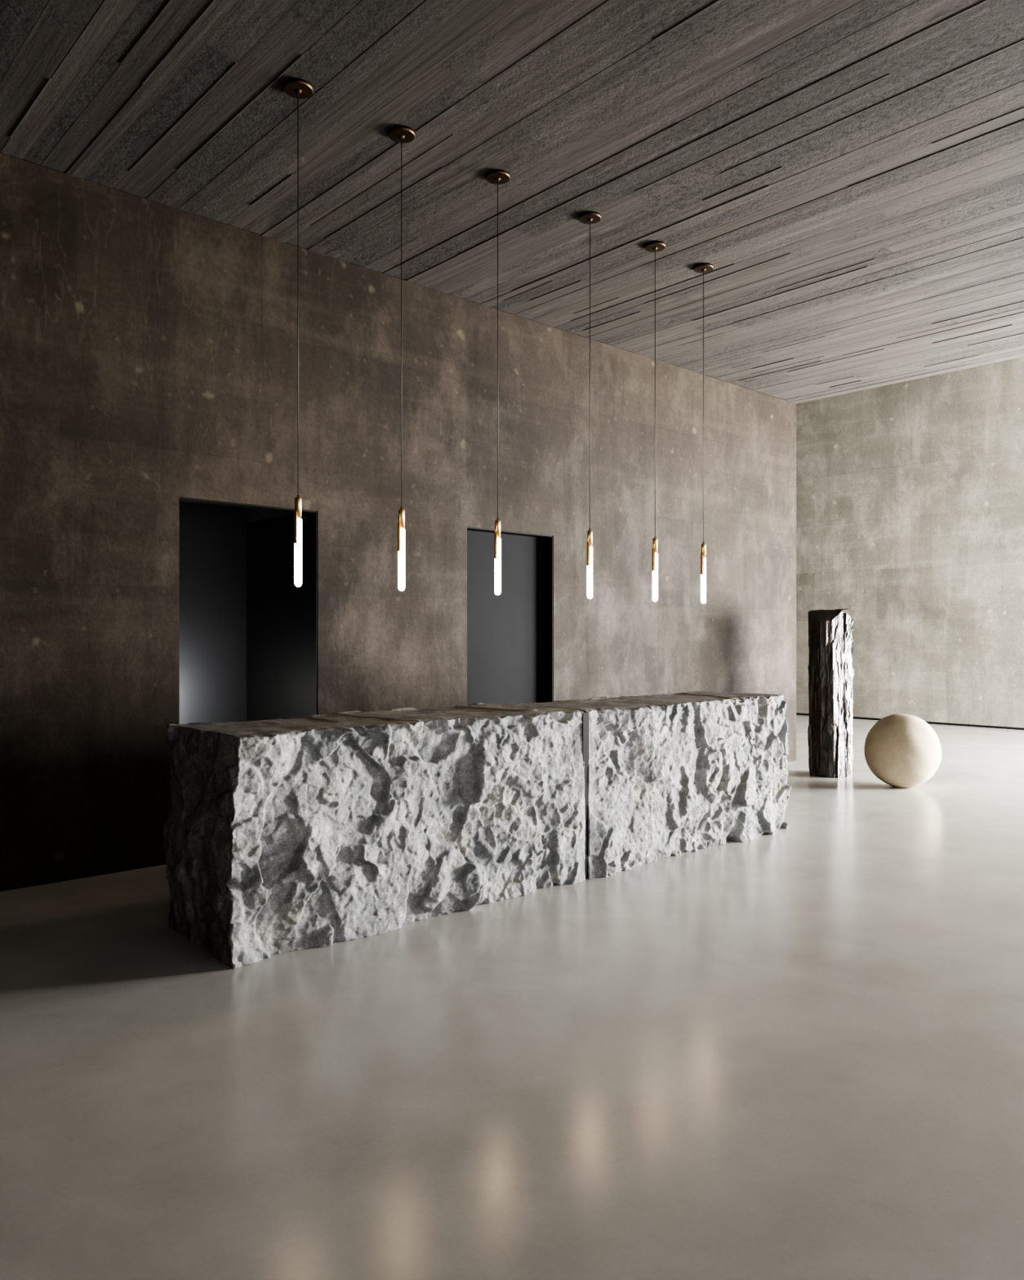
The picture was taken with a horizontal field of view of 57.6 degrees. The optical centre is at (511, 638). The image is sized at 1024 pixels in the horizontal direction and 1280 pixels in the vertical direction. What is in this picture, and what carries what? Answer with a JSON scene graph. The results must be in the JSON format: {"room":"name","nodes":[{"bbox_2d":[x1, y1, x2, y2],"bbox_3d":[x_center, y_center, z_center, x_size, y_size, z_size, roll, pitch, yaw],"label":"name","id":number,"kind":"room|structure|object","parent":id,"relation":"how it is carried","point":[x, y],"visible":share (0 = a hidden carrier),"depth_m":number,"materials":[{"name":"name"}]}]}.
{"room":"hotel lobby","nodes":[
{"label":"hotel lobby","id":0,"kind":"room"},
{"bbox_2d":[179,501,302,724],"bbox_3d":[-2.748,0.100,6.991,2.320,2.900,1.150,0,0,-42],"label":"wall","id":1,"kind":"structure","parent":0,"point":[213,537],"depth_m":7.84,"materials":[{"name":"grey paint"}]},
{"bbox_2d":[0,153,795,891],"bbox_3d":[-1.848,-0.710,6.950,14.600,4.520,0.120,0,0,-42],"label":"wall","id":2,"kind":"structure","parent":0,"point":[148,349],"depth_m":7.17,"materials":[{"name":"brown concrete"}]},
{"bbox_2d":[179,497,317,721],"bbox_3d":[-2.294,0.285,7.257,1.090,2.530,1.166,0,0,-42],"label":"trim","id":3,"kind":"structure","parent":2,"relation":"attached to","point":[282,615],"depth_m":7.57,"materials":[{"name":"black"}]},
{"bbox_2d":[466,530,543,705],"bbox_3d":[-0.097,0.260,8.654,1.169,2.580,0.048,0,0,-42],"label":"door","id":4,"kind":"structure","parent":2,"relation":"in","point":[505,630],"depth_m":8.66,"materials":[{"name":"metal"}]},
{"bbox_2d":[466,526,553,702],"bbox_3d":[-0.040,0.285,8.592,1.069,2.530,0.116,0,0,-42],"label":"trim","id":5,"kind":"structure","parent":2,"relation":"attached to","point":[548,540],"depth_m":8.93,"materials":[{"name":"black"}]},
{"bbox_2d":[0,715,1023,1279],"bbox_3d":[2.240,1.650,7.430,21.300,0.200,17.000,0,0,-42],"label":"floor","id":6,"kind":"structure","parent":0,"point":[796,1052],"depth_m":3.30,"materials":[{"name":"concrete"}]},
{"bbox_2d":[163,691,791,968],"bbox_3d":[0.215,0.997,6.265,4.845,1.106,0.957,0,0,-42],"label":"reception desk","id":7,"kind":"object","parent":6,"relation":"on","point":[280,835],"visible":1,"depth_m":5.25,"materials":[{"name":"stone"}]},
{"bbox_2d":[807,608,853,777],"bbox_3d":[3.596,0.610,10.608,0.552,1.880,0.646,0,0,28],"label":"sculpture","id":8,"kind":"object","parent":6,"relation":"on","point":[830,667],"visible":1,"depth_m":10.38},
{"bbox_2d":[863,713,941,787],"bbox_3d":[4.073,1.169,9.731,0.745,0.761,0.745,0,0,-42],"label":"sculpture","id":9,"kind":"object","parent":6,"relation":"on","point":[900,750],"visible":1,"depth_m":9.47,"materials":[{"name":"beige stone"}]},
{"bbox_2d":[0,0,1023,404],"bbox_3d":[1.790,-3.094,2.939,14.600,0.253,10.950,0,0,-42],"label":"ceiling","id":10,"kind":"structure","parent":0,"point":[848,175],"depth_m":5.61,"materials":[{"name":"wood"}]},
{"bbox_2d":[283,78,313,586],"bbox_3d":[-1.152,-1.626,5.023,0.160,2.696,0.160,0,0,-42],"label":"pendant light","id":11,"kind":"object","parent":10,"relation":"hanging from","point":[297,88],"visible":1,"depth_m":5.01,"materials":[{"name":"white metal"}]},
{"bbox_2d":[387,124,415,591],"bbox_3d":[-0.649,-1.626,5.479,0.160,2.696,0.160,0,0,-42],"label":"pendant light","id":12,"kind":"object","parent":10,"relation":"hanging from","point":[397,134],"visible":1,"depth_m":5.46,"materials":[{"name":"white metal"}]},
{"bbox_2d":[484,169,510,595],"bbox_3d":[-0.092,-1.626,5.985,0.160,2.696,0.160,0,0,-42],"label":"pendant light","id":13,"kind":"object","parent":10,"relation":"hanging from","point":[497,177],"visible":1,"depth_m":5.97,"materials":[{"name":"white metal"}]},
{"bbox_2d":[577,211,600,599],"bbox_3d":[0.548,-1.626,6.565,0.160,2.696,0.160,0,0,-42],"label":"pendant light","id":14,"kind":"object","parent":10,"relation":"hanging from","point":[589,218],"visible":1,"depth_m":6.55,"materials":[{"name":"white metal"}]},
{"bbox_2d":[644,240,665,601],"bbox_3d":[1.082,-1.626,7.049,0.160,2.696,0.160,0,0,-42],"label":"pendant light","id":15,"kind":"object","parent":10,"relation":"hanging from","point":[655,246],"visible":1,"depth_m":7.04,"materials":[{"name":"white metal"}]},
{"bbox_2d":[693,262,713,603],"bbox_3d":[1.532,-1.626,7.456,0.160,2.696,0.160,0,0,-42],"label":"pendant light","id":16,"kind":"object","parent":10,"relation":"hanging from","point":[702,268],"visible":1,"depth_m":7.45,"materials":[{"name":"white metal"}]},
{"bbox_2d":[795,356,1023,728],"bbox_3d":[8.843,-2.700,15.780,0.300,8.500,13.500,0,0,-42],"label":"wall","id":17,"kind":"structure","parent":0,"point":[909,494],"depth_m":17.02,"materials":[{"name":"grey concrete"}]},
{"bbox_2d":[795,712,1023,729],"bbox_3d":[7.585,1.532,16.934,0.012,0.035,10.100,0,0,-42],"label":"baseboard","id":18,"kind":"structure","parent":17,"relation":"attached to","point":[797,713],"depth_m":16.56,"materials":[{"name":"black"}]}
]}

